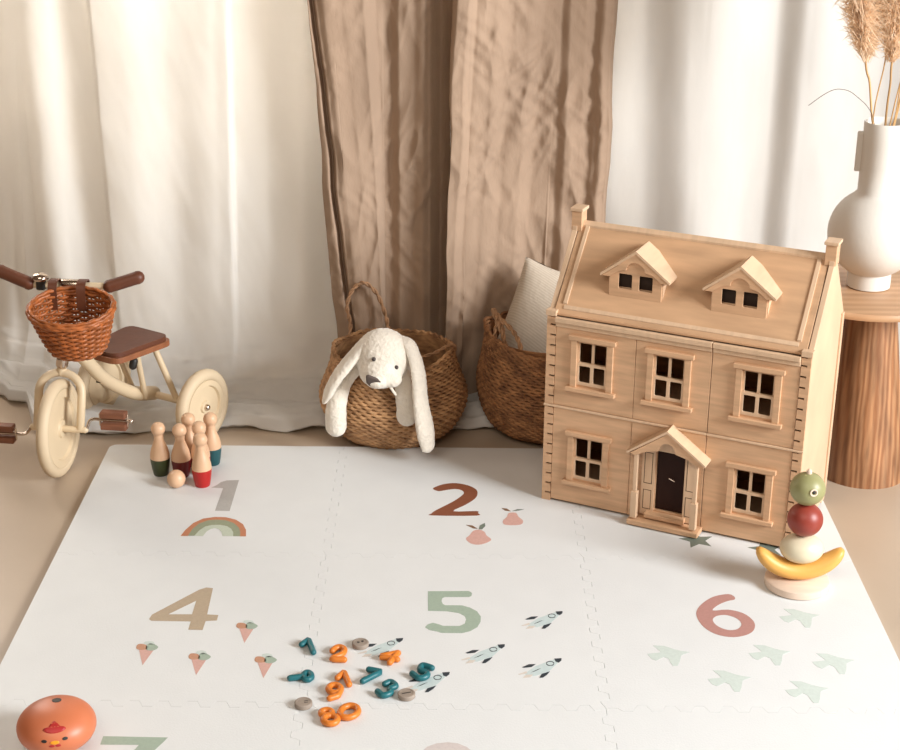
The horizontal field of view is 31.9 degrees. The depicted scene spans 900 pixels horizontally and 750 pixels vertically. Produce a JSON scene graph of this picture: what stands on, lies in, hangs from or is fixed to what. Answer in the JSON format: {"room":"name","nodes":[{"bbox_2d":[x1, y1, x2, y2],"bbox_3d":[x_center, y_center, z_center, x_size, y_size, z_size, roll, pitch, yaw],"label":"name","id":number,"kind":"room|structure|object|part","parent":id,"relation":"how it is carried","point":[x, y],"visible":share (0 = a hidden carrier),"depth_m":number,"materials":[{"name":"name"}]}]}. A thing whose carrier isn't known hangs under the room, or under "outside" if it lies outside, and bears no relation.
{"room":"children's room","nodes":[
{"label":"children's room","id":0,"kind":"room"},
{"bbox_2d":[0,395,899,663],"bbox_3d":[0.007,0.627,3.132,6.400,0.050,4.150,1,22,0],"label":"floor","id":1,"kind":"structure","parent":0,"point":[37,509],"depth_m":3.83,"materials":[{"name":"concrete"}]},
{"bbox_2d":[0,265,228,477],"bbox_3d":[-0.886,-0.049,4.016,0.388,0.535,0.557,12,25,27],"label":"tricycle","id":2,"kind":"object","parent":1,"relation":"on","point":[107,359],"visible":0.99,"depth_m":3.93,"materials":[{"name":"beige metal"}]},
{"bbox_3d":[-0.948,-0.108,3.889,0.073,0.248,0.023,8,23,19],"label":"steering stem","id":3,"kind":"part","parent":2,"relation":"part of","materials":[{"name":"beige paint"}]},
{"bbox_2d":[25,278,116,361],"bbox_3d":[-0.903,-0.124,3.784,0.217,0.176,0.199,1,22,0],"label":"wicker basket","id":4,"kind":"object","parent":2,"relation":"on","point":[87,338],"depth_m":3.79,"materials":[{"name":"brown wicker"}]},
{"bbox_3d":[-0.843,-0.073,4.096,0.151,0.015,0.196,14,25,30],"label":"seat","id":5,"kind":"part","parent":2,"relation":"part of","materials":[{"name":"brown wood"}]},
{"bbox_2d":[0,0,493,433],"bbox_3d":[-0.694,-1.020,4.000,2.024,2.347,0.638,4,22,9],"label":"curtain","id":6,"kind":"object","parent":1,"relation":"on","point":[177,143],"visible":0.47,"depth_m":4.34,"materials":[{"name":"fabric"}]},
{"bbox_2d":[307,0,452,337],"bbox_3d":[-0.183,-1.036,4.020,0.504,2.350,0.138,-7,23,-18],"label":"linen curtain","id":7,"kind":"object","parent":1,"relation":"on","point":[382,67],"visible":0.74,"depth_m":4.19,"materials":[{"name":"brown fabric"}]},
{"bbox_2d":[319,281,467,448],"bbox_3d":[-0.150,-0.021,4.180,0.400,0.367,0.398,12,25,27],"label":"seagrass basket","id":8,"kind":"object","parent":1,"relation":"on","point":[372,421],"visible":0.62,"depth_m":4.08,"materials":[{"name":"wicker"}]},
{"bbox_3d":[-0.224,-0.179,4.287,0.120,0.152,0.058,-4,22,-10],"label":"rope handle","id":9,"kind":"part","parent":8,"relation":"part of","materials":[{"name":"brown fabric"}]},
{"bbox_2d":[322,328,434,452],"bbox_3d":[-0.180,0.018,4.098,0.283,0.357,0.384,1,22,0],"label":"rabbit","id":10,"kind":"object","parent":8,"relation":"in","point":[383,358],"visible":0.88,"depth_m":3.94},
{"bbox_3d":[-0.035,-0.056,4.109,0.023,0.034,0.165,18,28,38],"label":"rope handle","id":11,"kind":"part","parent":8,"relation":"part of","materials":[{"name":"brown fabric"}]},
{"bbox_2d":[0,444,899,749],"bbox_3d":[0.006,0.529,3.291,1.804,0.012,1.798,1,22,0],"label":"play mat","id":12,"kind":"object","parent":1,"relation":"on","point":[207,629],"depth_m":3.30,"materials":[{"name":"white plastic"}]},
{"bbox_2d":[16,695,96,749],"bbox_3d":[-0.718,0.638,2.873,0.143,0.087,0.143,1,22,0],"label":"toy","id":13,"kind":"object","parent":12,"relation":"on","point":[54,722],"visible":1,"depth_m":2.83,"materials":[{"name":"orange plastic"}]},
{"bbox_2d":[150,422,169,476],"bbox_3d":[-0.726,0.183,3.936,0.049,0.142,0.049,-7,23,-17],"label":"pin","id":14,"kind":"object","parent":12,"relation":"on","point":[159,453],"visible":1,"depth_m":3.92,"materials":[{"name":"brown wood"}]},
{"bbox_2d":[167,470,185,487],"bbox_3d":[-0.675,0.256,3.884,0.046,0.046,0.046,1,22,0],"label":"ball","id":15,"kind":"object","parent":12,"relation":"on","point":[175,478],"visible":1,"depth_m":3.87,"materials":[{"name":"brown wood"}]},
{"bbox_2d":[171,423,190,477],"bbox_3d":[-0.672,0.187,3.928,0.049,0.142,0.049,6,23,14],"label":"pin","id":16,"kind":"object","parent":12,"relation":"on","point":[180,455],"visible":0.96,"depth_m":3.91,"materials":[{"name":"brown wood"}]},
{"bbox_2d":[181,412,194,466],"bbox_3d":[-0.661,0.161,3.991,0.049,0.142,0.049,9,23,20],"label":"pin","id":17,"kind":"object","parent":12,"relation":"on","point":[187,419],"visible":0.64,"depth_m":3.97,"materials":[{"name":"brown wood"}]},
{"bbox_2d":[191,421,209,462],"bbox_3d":[-0.626,0.181,3.942,0.049,0.142,0.049,-15,27,-34],"label":"pin","id":18,"kind":"object","parent":12,"relation":"on","point":[198,426],"visible":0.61,"depth_m":3.92,"materials":[{"name":"brown wood"}]},
{"bbox_2d":[192,432,211,487],"bbox_3d":[-0.613,0.207,3.877,0.049,0.142,0.049,-11,25,-26],"label":"pin","id":19,"kind":"object","parent":12,"relation":"on","point":[201,463],"visible":1,"depth_m":3.86,"materials":[{"name":"brown wood"}]},
{"bbox_2d":[203,412,220,465],"bbox_3d":[-0.606,0.160,3.995,0.049,0.142,0.049,-9,24,-22],"label":"pin","id":20,"kind":"object","parent":12,"relation":"on","point":[210,418],"visible":0.84,"depth_m":3.98,"materials":[{"name":"brown wood"}]},
{"bbox_2d":[287,669,314,682],"bbox_3d":[-0.293,0.592,3.096,0.054,0.013,0.037,1,22,0],"label":"toy number","id":21,"kind":"object","parent":12,"relation":"on","point":[307,675],"visible":1,"depth_m":3.09,"materials":[{"name":"teal plastic"}]},
{"bbox_2d":[294,697,311,710],"bbox_3d":[-0.280,0.628,3.009,0.034,0.010,0.034,-6,23,-16],"label":"disc","id":22,"kind":"object","parent":12,"relation":"on","point":[302,703],"visible":1,"depth_m":3.00,"materials":[{"name":"grey wood"}]},
{"bbox_2d":[299,637,315,654],"bbox_3d":[-0.290,0.551,3.197,0.029,0.013,0.061,-6,23,-15],"label":"toy number","id":23,"kind":"object","parent":12,"relation":"on","point":[307,641],"visible":1,"depth_m":3.20,"materials":[{"name":"teal plastic"}]},
{"bbox_2d":[318,707,340,726],"bbox_3d":[-0.229,0.644,2.967,0.038,0.013,0.060,-10,24,-24],"label":"toy number","id":24,"kind":"object","parent":12,"relation":"on","point":[325,713],"visible":1,"depth_m":2.96,"materials":[{"name":"orange plastic"}]},
{"bbox_2d":[325,681,343,701],"bbox_3d":[-0.224,0.612,3.046,0.037,0.013,0.060,1,22,0],"label":"toy number","id":25,"kind":"object","parent":12,"relation":"on","point":[333,695],"visible":1,"depth_m":3.04,"materials":[{"name":"orange plastic"}]},
{"bbox_2d":[329,644,347,662],"bbox_3d":[-0.225,0.561,3.174,0.039,0.013,0.060,1,22,0],"label":"toy number","id":26,"kind":"object","parent":12,"relation":"on","point":[339,657],"visible":1,"depth_m":3.17,"materials":[{"name":"orange plastic"}]},
{"bbox_2d":[334,670,351,687],"bbox_3d":[-0.211,0.596,3.087,0.029,0.013,0.056,-6,23,-15],"label":"toy number","id":27,"kind":"object","parent":12,"relation":"on","point":[343,674],"visible":1,"depth_m":3.09,"materials":[{"name":"orange plastic"}]},
{"bbox_2d":[337,702,360,720],"bbox_3d":[-0.191,0.638,2.983,0.046,0.013,0.053,1,22,0],"label":"toy number","id":28,"kind":"object","parent":12,"relation":"on","point":[350,705],"visible":1,"depth_m":2.98,"materials":[{"name":"orange plastic"}]},
{"bbox_2d":[352,638,368,649],"bbox_3d":[-0.183,0.548,3.210,0.034,0.010,0.034,-6,23,-16],"label":"disc","id":29,"kind":"object","parent":12,"relation":"on","point":[358,643],"visible":1,"depth_m":3.20,"materials":[{"name":"grey wood"}]},
{"bbox_2d":[360,666,381,683],"bbox_3d":[-0.154,0.592,3.098,0.036,0.013,0.056,6,22,13],"label":"toy number","id":30,"kind":"object","parent":12,"relation":"on","point":[375,672],"visible":1,"depth_m":3.10,"materials":[{"name":"teal plastic"}]},
{"bbox_2d":[374,679,398,698],"bbox_3d":[-0.122,0.609,3.057,0.037,0.013,0.061,10,24,24],"label":"toy number","id":31,"kind":"object","parent":12,"relation":"on","point":[392,685],"visible":1,"depth_m":3.05,"materials":[{"name":"teal plastic"}]},
{"bbox_2d":[379,650,400,665],"bbox_3d":[-0.120,0.567,3.160,0.043,0.013,0.049,1,22,0],"label":"toy number","id":32,"kind":"object","parent":12,"relation":"on","point":[390,657],"visible":1,"depth_m":3.16,"materials":[{"name":"orange plastic"}]},
{"bbox_2d":[398,688,414,701],"bbox_3d":[-0.084,0.617,3.040,0.034,0.010,0.034,-6,23,-16],"label":"disc","id":33,"kind":"object","parent":12,"relation":"on","point":[405,694],"visible":1,"depth_m":3.03,"materials":[{"name":"grey wood"}]},
{"bbox_2d":[409,662,434,680],"bbox_3d":[-0.054,0.587,3.113,0.042,0.013,0.057,14,25,30],"label":"toy number","id":34,"kind":"object","parent":12,"relation":"on","point":[423,667],"visible":1,"depth_m":3.11,"materials":[{"name":"teal plastic"}]},
{"bbox_2d":[542,204,844,545],"bbox_3d":[0.565,-0.016,3.708,0.633,0.699,0.353,10,24,24],"label":"dollhouse","id":35,"kind":"object","parent":12,"relation":"on","point":[690,379],"visible":0.99,"depth_m":3.61,"materials":[{"name":"brown wood"}]},
{"bbox_3d":[0.237,0.081,3.760,0.022,0.475,0.009,10,24,24],"label":"corner post","id":36,"kind":"part","parent":35,"relation":"part of","materials":[{"name":"brown wood"}]},
{"bbox_3d":[0.326,0.265,3.777,0.122,0.010,0.014,10,24,24],"label":"window sill","id":37,"kind":"part","parent":35,"relation":"part of","materials":[{"name":"brown wood"}]},
{"bbox_3d":[0.329,0.228,3.767,0.074,0.056,0.004,10,24,24],"label":"sash","id":38,"kind":"part","parent":35,"relation":"part of","materials":[{"name":"brown wood"}]},
{"bbox_3d":[0.332,0.178,3.752,0.074,0.056,0.004,11,24,24],"label":"sash","id":39,"kind":"part","parent":35,"relation":"part of","materials":[{"name":"beige wood"}]},
{"bbox_3d":[0.328,0.040,3.687,0.122,0.010,0.014,10,24,24],"label":"window sill","id":40,"kind":"part","parent":35,"relation":"part of","materials":[{"name":"brown wood"}]},
{"bbox_3d":[0.331,0.002,3.677,0.074,0.056,0.004,10,24,24],"label":"sash","id":41,"kind":"part","parent":35,"relation":"part of","materials":[{"name":"brown wood"}]},
{"bbox_3d":[0.336,0.202,3.758,0.197,0.242,0.007,10,24,24],"label":"panel","id":42,"kind":"part","parent":35,"relation":"part of","materials":[{"name":"brown wood"}]},
{"bbox_3d":[0.333,-0.048,3.662,0.074,0.056,0.004,11,24,24],"label":"sash","id":43,"kind":"part","parent":35,"relation":"part of","materials":[{"name":"beige wood"}]},
{"bbox_3d":[0.338,-0.019,3.669,0.197,0.221,0.007,10,24,24],"label":"panel","id":44,"kind":"part","parent":35,"relation":"part of","materials":[{"name":"brown wood"}]},
{"bbox_3d":[0.417,-0.094,3.593,0.377,0.024,0.017,10,24,24],"label":"cornice","id":45,"kind":"part","parent":35,"relation":"part of","materials":[{"name":"brown wood"}]},
{"bbox_3d":[0.496,0.071,3.612,0.122,0.010,0.014,10,24,24],"label":"window sill","id":46,"kind":"part","parent":35,"relation":"part of","materials":[{"name":"brown wood"}]},
{"bbox_3d":[0.506,0.234,3.682,0.178,0.242,0.008,10,24,24],"label":"panel","id":47,"kind":"part","parent":35,"relation":"part of","materials":[{"name":"brown wood"}]},
{"bbox_3d":[0.511,0.257,3.678,0.123,0.146,0.001,11,24,24],"label":"engraved panel","id":48,"kind":"part","parent":35,"relation":"part of","materials":[{"name":"wood"}]},
{"bbox_3d":[0.499,0.033,3.602,0.074,0.056,0.004,10,24,24],"label":"sash","id":49,"kind":"part","parent":35,"relation":"part of","materials":[{"name":"brown wood"}]},
{"bbox_3d":[0.501,-0.016,3.587,0.074,0.056,0.004,11,24,24],"label":"sash","id":50,"kind":"part","parent":35,"relation":"part of","materials":[{"name":"beige wood"}]},
{"bbox_3d":[0.516,0.250,3.687,0.065,0.148,0.004,10,24,24],"label":"door","id":51,"kind":"part","parent":35,"relation":"part of","materials":[{"name":"brown wood"}]},
{"bbox_3d":[0.508,0.013,3.594,0.178,0.221,0.007,10,24,24],"label":"panel","id":52,"kind":"part","parent":35,"relation":"part of","materials":[{"name":"brown wood"}]},
{"bbox_3d":[0.681,0.331,3.619,0.122,0.010,0.014,10,24,24],"label":"window sill","id":53,"kind":"part","parent":35,"relation":"part of","materials":[{"name":"brown wood"}]},
{"bbox_3d":[0.677,0.266,3.607,0.198,0.242,0.007,10,24,24],"label":"panel","id":54,"kind":"part","parent":35,"relation":"part of","materials":[{"name":"brown wood"}]},
{"bbox_3d":[0.684,0.293,3.610,0.074,0.056,0.004,10,24,24],"label":"sash","id":55,"kind":"part","parent":35,"relation":"part of","materials":[{"name":"brown wood"}]},
{"bbox_3d":[0.687,0.244,3.595,0.074,0.056,0.004,10,24,24],"label":"sash","id":56,"kind":"part","parent":35,"relation":"part of","materials":[{"name":"brown wood"}]},
{"bbox_3d":[0.683,0.106,3.529,0.122,0.010,0.014,10,24,24],"label":"window sill","id":57,"kind":"part","parent":35,"relation":"part of","materials":[{"name":"brown wood"}]},
{"bbox_3d":[0.679,0.044,3.518,0.198,0.221,0.007,10,24,24],"label":"panel","id":58,"kind":"part","parent":35,"relation":"part of","materials":[{"name":"brown wood"}]},
{"bbox_3d":[0.686,0.068,3.519,0.074,0.056,0.004,10,24,24],"label":"sash","id":59,"kind":"part","parent":35,"relation":"part of","materials":[{"name":"brown wood"}]},
{"bbox_3d":[0.677,-0.046,3.477,0.197,0.024,0.017,10,24,24],"label":"cornice","id":60,"kind":"part","parent":35,"relation":"part of","materials":[{"name":"brown wood"}]},
{"bbox_3d":[0.688,0.018,3.505,0.074,0.056,0.004,10,24,24],"label":"sash","id":61,"kind":"part","parent":35,"relation":"part of","materials":[{"name":"brown wood"}]},
{"bbox_3d":[0.777,0.181,3.520,0.022,0.475,0.009,10,24,24],"label":"corner post","id":62,"kind":"part","parent":35,"relation":"part of","materials":[{"name":"brown wood"}]},
{"bbox_3d":[0.912,0.073,3.747,0.004,0.470,0.018,10,24,24],"label":"trim","id":63,"kind":"part","parent":35,"relation":"part of","materials":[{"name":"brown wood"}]},
{"bbox_2d":[764,570,829,599],"bbox_3d":[0.761,0.452,3.455,0.142,0.020,0.142,1,22,0],"label":"wooden disc","id":64,"kind":"object","parent":12,"relation":"on","point":[814,588],"visible":0.7,"depth_m":3.42,"materials":[{"name":"brown wood"}]},
{"bbox_2d":[756,546,844,579],"bbox_3d":[0.762,0.409,3.436,0.193,0.074,0.056,1,22,0],"label":"banana","id":65,"kind":"object","parent":64,"relation":"on","point":[778,565],"visible":0.9,"depth_m":3.42,"materials":[{"name":"yellow wood"}]},
{"bbox_2d":[779,533,823,563],"bbox_3d":[0.765,0.376,3.425,0.096,0.065,0.080,1,22,0],"label":"egg","id":66,"kind":"object","parent":65,"relation":"on","point":[795,548],"visible":0.89,"depth_m":3.40,"materials":[{"name":"white wood"}]},
{"bbox_2d":[787,503,822,536],"bbox_3d":[0.766,0.311,3.399,0.077,0.075,0.077,1,22,0],"label":"fruit","id":67,"kind":"object","parent":66,"relation":"on","point":[804,521],"visible":0.88,"depth_m":3.37,"materials":[{"name":"red wood"}]},
{"bbox_2d":[790,469,825,505],"bbox_3d":[0.766,0.239,3.369,0.076,0.083,0.078,1,22,0],"label":"fruit","id":68,"kind":"object","parent":67,"relation":"on","point":[807,488],"visible":1,"depth_m":3.35,"materials":[{"name":"green wood"}]},
{"bbox_2d":[476,308,545,444],"bbox_3d":[0.273,-0.030,4.219,0.406,0.362,0.402,11,24,25],"label":"seagrass basket","id":69,"kind":"object","parent":1,"relation":"on","point":[510,381],"visible":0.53,"depth_m":4.09,"materials":[{"name":"wicker"}]},
{"bbox_3d":[0.130,-0.105,4.102,0.037,0.073,0.021,14,25,30],"label":"rope handle","id":70,"kind":"part","parent":69,"relation":"part of","materials":[{"name":"brown fabric"}]},
{"bbox_3d":[0.148,-0.112,4.076,0.087,0.106,0.080,1,22,0],"label":"rope handle","id":71,"kind":"part","parent":69,"relation":"part of","materials":[{"name":"brown fabric"}]},
{"bbox_2d":[497,257,559,352],"bbox_3d":[0.291,-0.123,4.204,0.378,0.372,0.126,4,22,8],"label":"pillow","id":72,"kind":"object","parent":69,"relation":"in","point":[537,283],"visible":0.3,"depth_m":4.16,"materials":[{"name":"white fabric"}]},
{"bbox_2d":[827,263,899,488],"bbox_3d":[1.016,0.013,3.946,0.435,0.498,0.435,1,22,0],"label":"side table","id":73,"kind":"object","parent":1,"relation":"on","point":[865,439],"visible":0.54,"depth_m":3.89,"materials":[{"name":"brown wood"}]},
{"bbox_2d":[827,117,899,291],"bbox_3d":[1.025,-0.408,3.779,0.220,0.407,0.220,1,22,0],"label":"vase","id":74,"kind":"object","parent":73,"relation":"on","point":[867,220],"visible":0.95,"depth_m":3.72,"materials":[{"name":"beige ceramic"}]},
{"bbox_2d":[808,89,874,123],"bbox_3d":[0.923,-0.564,3.696,0.176,0.215,0.009,2,22,4],"label":"dry twig","id":75,"kind":"object","parent":74,"relation":"in","point":[834,89],"visible":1,"depth_m":3.67,"materials":[{"name":"brown plant"}]},
{"bbox_3d":[0.973,-0.532,3.741,0.017,0.095,0.018,5,22,11],"label":"lug handle","id":76,"kind":"part","parent":74,"relation":"part of","materials":[{"name":"beige ceramic"}]},
{"bbox_2d":[832,0,898,123],"bbox_3d":[0.939,-0.761,3.628,0.210,0.700,0.207,-1,22,-5],"label":"pampas grass","id":77,"kind":"object","parent":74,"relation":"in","point":[864,14],"depth_m":3.59,"materials":[{"name":"plant"}]},
{"bbox_2d":[873,34,885,117],"bbox_3d":[1.000,-0.622,3.686,0.016,0.351,0.003,1,22,0],"label":"stem","id":78,"kind":"object","parent":74,"relation":"in","point":[883,34],"visible":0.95,"depth_m":3.66,"materials":[{"name":"beige plant"}]},
{"bbox_2d":[877,0,899,125],"bbox_3d":[1.032,-0.752,3.615,0.176,0.693,0.182,1,22,0],"label":"pampas grass","id":79,"kind":"object","parent":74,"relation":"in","point":[893,45],"depth_m":3.59,"materials":[{"name":"plant"}]},
{"bbox_2d":[889,83,899,125],"bbox_3d":[1.052,-0.682,3.650,0.063,0.490,0.003,1,22,0],"label":"stem","id":80,"kind":"object","parent":74,"relation":"in","point":[899,83],"visible":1,"depth_m":3.67,"materials":[{"name":"beige plant"}]},
{"bbox_2d":[892,85,899,125],"bbox_3d":[1.032,-0.656,3.651,0.045,0.440,0.003,1,22,0],"label":"stem","id":81,"kind":"object","parent":74,"relation":"in","point":[899,85],"visible":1,"depth_m":3.66,"materials":[{"name":"beige plant"}]},
{"bbox_2d":[894,99,899,125],"bbox_3d":[1.122,-0.800,3.627,0.182,0.774,0.189,16,26,33],"label":"stem","id":82,"kind":"object","parent":74,"relation":"in","point":[899,99],"visible":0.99,"depth_m":3.67,"materials":[{"name":"plant"}]},
{"bbox_2d":[445,0,617,393],"bbox_3d":[0.221,-1.010,3.964,0.478,2.350,0.089,-1,22,-5],"label":"linen curtain","id":83,"kind":"object","parent":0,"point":[530,81],"visible":0.66,"depth_m":4.12,"materials":[{"name":"brown fabric"}]},
{"bbox_2d":[605,0,899,362],"bbox_3d":[1.267,-1.067,4.147,1.920,2.350,0.060,1,22,0],"label":"curtain","id":84,"kind":"object","parent":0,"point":[716,133],"visible":0.35,"depth_m":4.29,"materials":[{"name":"fabric"}]}
]}

